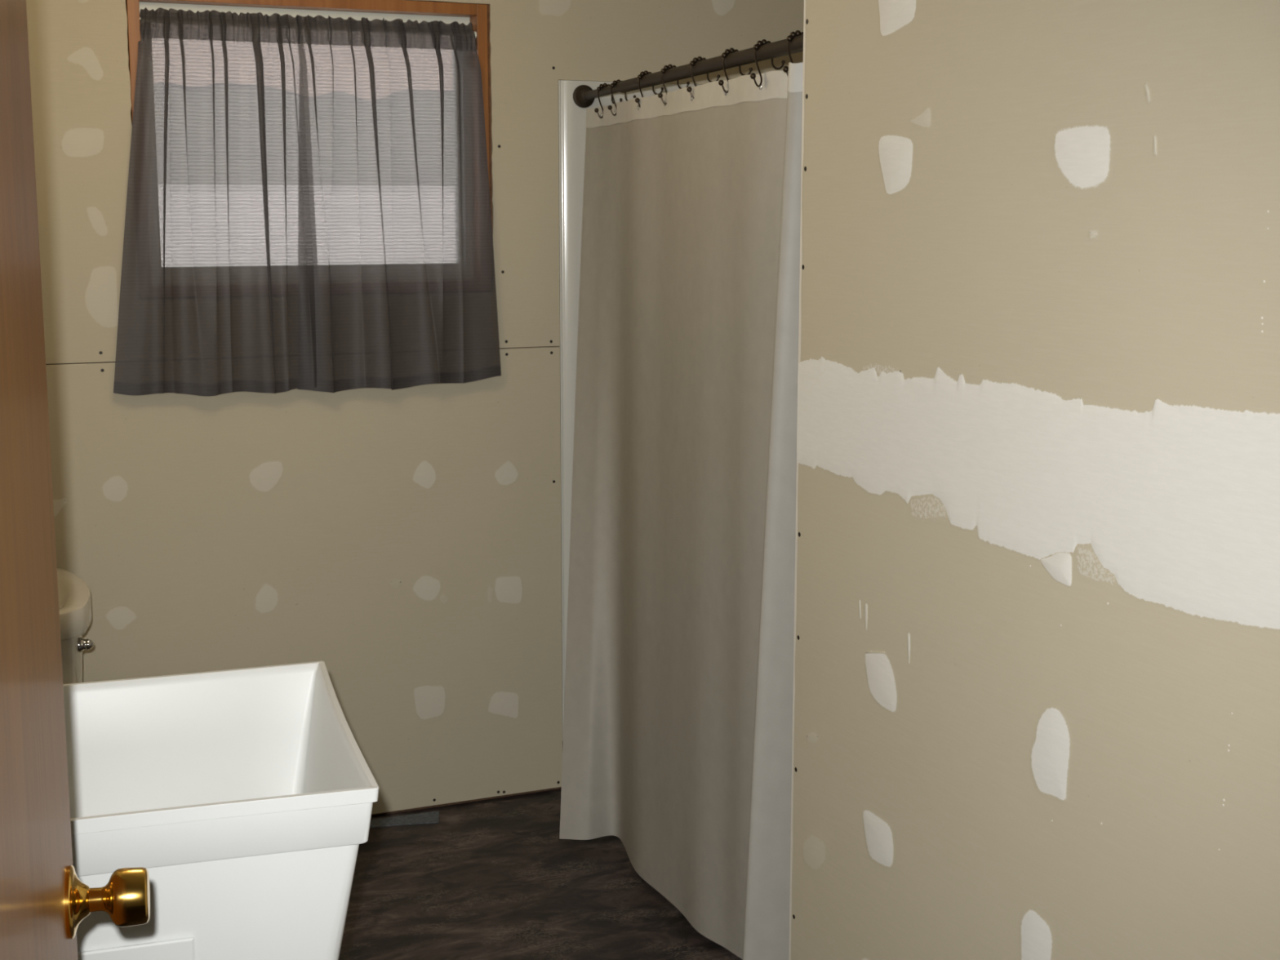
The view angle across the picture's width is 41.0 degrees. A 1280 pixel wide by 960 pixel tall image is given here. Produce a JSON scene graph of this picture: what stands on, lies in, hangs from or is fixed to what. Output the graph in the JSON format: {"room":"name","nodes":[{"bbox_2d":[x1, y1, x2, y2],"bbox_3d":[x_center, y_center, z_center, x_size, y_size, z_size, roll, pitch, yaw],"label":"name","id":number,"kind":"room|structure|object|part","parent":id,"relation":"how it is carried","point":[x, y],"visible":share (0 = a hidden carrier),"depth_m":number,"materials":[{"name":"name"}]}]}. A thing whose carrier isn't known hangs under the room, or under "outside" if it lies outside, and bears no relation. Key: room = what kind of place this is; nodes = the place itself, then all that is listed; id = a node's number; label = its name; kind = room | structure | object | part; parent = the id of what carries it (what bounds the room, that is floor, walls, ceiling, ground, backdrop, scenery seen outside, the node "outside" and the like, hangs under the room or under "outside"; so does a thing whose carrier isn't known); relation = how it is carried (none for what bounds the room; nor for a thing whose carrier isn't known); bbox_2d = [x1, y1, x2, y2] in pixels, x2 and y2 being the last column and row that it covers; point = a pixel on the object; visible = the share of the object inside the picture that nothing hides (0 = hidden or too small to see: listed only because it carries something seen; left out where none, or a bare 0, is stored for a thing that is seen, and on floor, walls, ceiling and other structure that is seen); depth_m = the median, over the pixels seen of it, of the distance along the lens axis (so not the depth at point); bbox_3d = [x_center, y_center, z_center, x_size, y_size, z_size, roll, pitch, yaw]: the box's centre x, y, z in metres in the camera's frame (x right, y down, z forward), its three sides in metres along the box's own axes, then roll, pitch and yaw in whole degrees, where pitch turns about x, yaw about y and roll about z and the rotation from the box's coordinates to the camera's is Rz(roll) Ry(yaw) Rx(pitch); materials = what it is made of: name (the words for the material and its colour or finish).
{"room":"bathroom","nodes":[
{"label":"bathroom","id":0,"kind":"room"},
{"bbox_2d":[26,0,804,816],"bbox_3d":[-1.113,-0.295,4.202,3.800,2.440,0.113,-4,10,-24],"label":"wall","id":1,"kind":"structure","parent":0,"point":[406,542],"depth_m":4.39,"materials":[{"name":"paint"}]},
{"bbox_2d":[125,0,492,226],"bbox_3d":[-0.807,-0.824,4.254,0.889,0.725,0.112,-4,10,-24],"label":"window","id":2,"kind":"structure","parent":1,"relation":"in","point":[478,15],"depth_m":4.21,"materials":[{"name":"orange wood"}]},
{"bbox_3d":[-0.822,-0.829,4.278,0.827,0.665,0.055,-4,10,-24],"label":"vinyl frame","id":3,"kind":"part","parent":2,"relation":"part of","materials":[{"name":"white plastic"}]},
{"bbox_2d":[338,788,742,959],"bbox_3d":[0.024,1.342,1.892,3.800,0.063,5.800,-4,10,-24],"label":"floor","id":4,"kind":"structure","parent":0,"point":[494,878],"depth_m":4.01,"materials":[{"name":"plastic"}]},
{"bbox_2d":[57,567,93,684],"bbox_3d":[-1.191,0.605,3.902,0.748,0.758,0.532,-4,10,-24],"label":"toilet","id":5,"kind":"object","parent":4,"relation":"on","point":[73,593],"visible":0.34,"depth_m":3.65,"materials":[{"name":"ceramic"}]},
{"bbox_3d":[-1.384,0.457,3.791,0.295,0.305,0.480,-4,10,-24],"label":"tank","id":6,"kind":"part","parent":5,"relation":"part of","materials":[{"name":"ceramic"}]},
{"bbox_3d":[-1.381,0.275,3.763,0.330,0.062,0.532,-4,10,-24],"label":"tank lid","id":7,"kind":"part","parent":5,"relation":"part of","materials":[{"name":"ceramic"}]},
{"bbox_3d":[-1.194,0.355,3.707,0.033,0.046,0.094,-1,9,-9],"label":"flush lever","id":8,"kind":"part","parent":5,"relation":"part of","materials":[{"name":"silver metal"}]},
{"bbox_2d":[62,661,378,959],"bbox_3d":[-0.704,0.784,2.455,0.610,0.864,0.656,-3,10,-18],"label":"tub","id":9,"kind":"object","parent":4,"relation":"on","point":[246,797],"visible":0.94,"depth_m":2.22,"materials":[{"name":"white plastic"}]},
{"bbox_3d":[-0.692,0.663,2.150,0.262,0.161,0.029,-3,10,-19],"label":"embossed panel","id":10,"kind":"part","parent":9,"relation":"part of","materials":[{"name":"white plastic"}]},
{"bbox_2d":[558,80,700,741],"bbox_3d":[0.533,0.015,3.942,0.835,1.913,1.815,-4,10,-24],"label":"shower surround","id":11,"kind":"object","parent":4,"relation":"on","point":[571,117],"visible":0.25,"depth_m":4.52,"materials":[{"name":"white plastic"}]},
{"bbox_2d":[573,34,803,107],"bbox_3d":[0.099,-0.861,3.608,0.060,0.059,1.784,-3,9,-16],"label":"shower rod","id":12,"kind":"object","parent":11,"relation":"attached to","point":[584,95],"visible":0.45,"depth_m":3.51,"materials":[{"name":"brown metal"}]},
{"bbox_2d":[594,83,622,118],"bbox_3d":[-0.078,-0.941,4.251,0.071,0.087,0.011,-2,9,-12],"label":"curtain ring","id":13,"kind":"object","parent":12,"relation":"hanging from","point":[601,86],"visible":0.74,"depth_m":4.24,"materials":[{"name":"brown metal"}]},
{"bbox_2d":[607,79,635,115],"bbox_3d":[-0.044,-0.921,4.131,0.071,0.087,0.011,-3,9,-16],"label":"curtain ring","id":14,"kind":"object","parent":12,"relation":"hanging from","point":[615,82],"visible":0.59,"depth_m":4.12,"materials":[{"name":"brown metal"}]},
{"bbox_2d":[635,70,663,107],"bbox_3d":[0.022,-0.889,3.907,0.071,0.087,0.011,-4,10,-22],"label":"curtain ring","id":15,"kind":"object","parent":12,"relation":"hanging from","point":[645,73],"visible":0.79,"depth_m":3.90,"materials":[{"name":"brown metal"}]},
{"bbox_2d":[657,64,689,104],"bbox_3d":[0.074,-0.860,3.728,0.071,0.087,0.011,-2,9,-10],"label":"curtain ring","id":16,"kind":"object","parent":12,"relation":"hanging from","point":[669,66],"visible":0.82,"depth_m":3.72,"materials":[{"name":"brown metal"}]},
{"bbox_2d":[559,62,803,959],"bbox_3d":[0.034,0.067,3.774,0.198,1.814,1.528,-3,10,-19],"label":"shower curtain","id":17,"kind":"object","parent":16,"relation":"hanging from","point":[677,744],"visible":0.9,"depth_m":3.68,"materials":[{"name":"white fabric"}]},
{"bbox_2d":[686,56,719,98],"bbox_3d":[0.131,-0.828,3.531,0.071,0.087,0.011,-2,9,-11],"label":"curtain ring","id":18,"kind":"object","parent":12,"relation":"hanging from","point":[695,60],"visible":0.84,"depth_m":3.52,"materials":[{"name":"brown metal"}]},
{"bbox_2d":[718,47,752,93],"bbox_3d":[0.186,-0.798,3.340,0.071,0.087,0.011,-3,10,-17],"label":"curtain ring","id":19,"kind":"object","parent":12,"relation":"hanging from","point":[721,82],"visible":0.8,"depth_m":3.33,"materials":[{"name":"brown metal"}]},
{"bbox_2d":[750,39,785,87],"bbox_3d":[0.236,-0.770,3.168,0.071,0.087,0.011,-3,10,-21],"label":"curtain ring","id":20,"kind":"object","parent":12,"relation":"hanging from","point":[756,46],"visible":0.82,"depth_m":3.16,"materials":[{"name":"brown metal"}]},
{"bbox_2d":[782,30,803,75],"bbox_3d":[0.284,-0.744,3.005,0.071,0.087,0.011,-3,9,-16],"label":"curtain ring","id":21,"kind":"object","parent":12,"relation":"hanging from","point":[785,68],"visible":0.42,"depth_m":2.99,"materials":[{"name":"brown metal"}]},
{"bbox_2d":[789,0,1279,959],"bbox_3d":[1.074,0.198,1.149,0.116,2.440,3.736,-4,10,-24],"label":"wall","id":22,"kind":"structure","parent":0,"point":[1036,700],"depth_m":2.23,"materials":[{"name":"paint"}]},
{"bbox_3d":[-1.152,0.006,2.331,0.100,2.440,3.341,-4,10,-24],"label":"wall","id":23,"kind":"structure","parent":0,"visible":0},
{"bbox_2d":[0,0,150,959],"bbox_3d":[-0.439,0.377,1.278,0.107,2.018,0.762,-2,9,-13],"label":"door","id":24,"kind":"structure","parent":23,"relation":"in","point":[44,902],"depth_m":1.39,"materials":[{"name":"brown wood"}]},
{"bbox_3d":[-0.487,0.390,1.601,0.056,0.054,0.054,-2,9,-13],"label":"knob","id":25,"kind":"part","parent":24,"relation":"part of","materials":[{"name":"gold metal"}]},
{"bbox_3d":[-0.793,-1.099,4.169,0.826,0.018,0.018,-4,10,-24],"label":"curtain rod","id":26,"kind":"object","parent":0,"visible":0},
{"bbox_2d":[113,7,316,395],"bbox_3d":[-1.026,-0.660,4.112,0.504,0.913,0.076,-4,10,-24],"label":"window curtain","id":27,"kind":"object","parent":26,"relation":"hanging from","point":[217,296],"visible":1,"depth_m":4.10,"materials":[{"name":"grey fabric"}]},
{"bbox_2d":[297,14,501,392],"bbox_3d":[-0.610,-0.686,4.291,0.532,0.917,0.085,-4,10,-24],"label":"window curtain","id":28,"kind":"object","parent":26,"relation":"hanging from","point":[405,291],"visible":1,"depth_m":4.28,"materials":[{"name":"grey fabric"}]}
]}

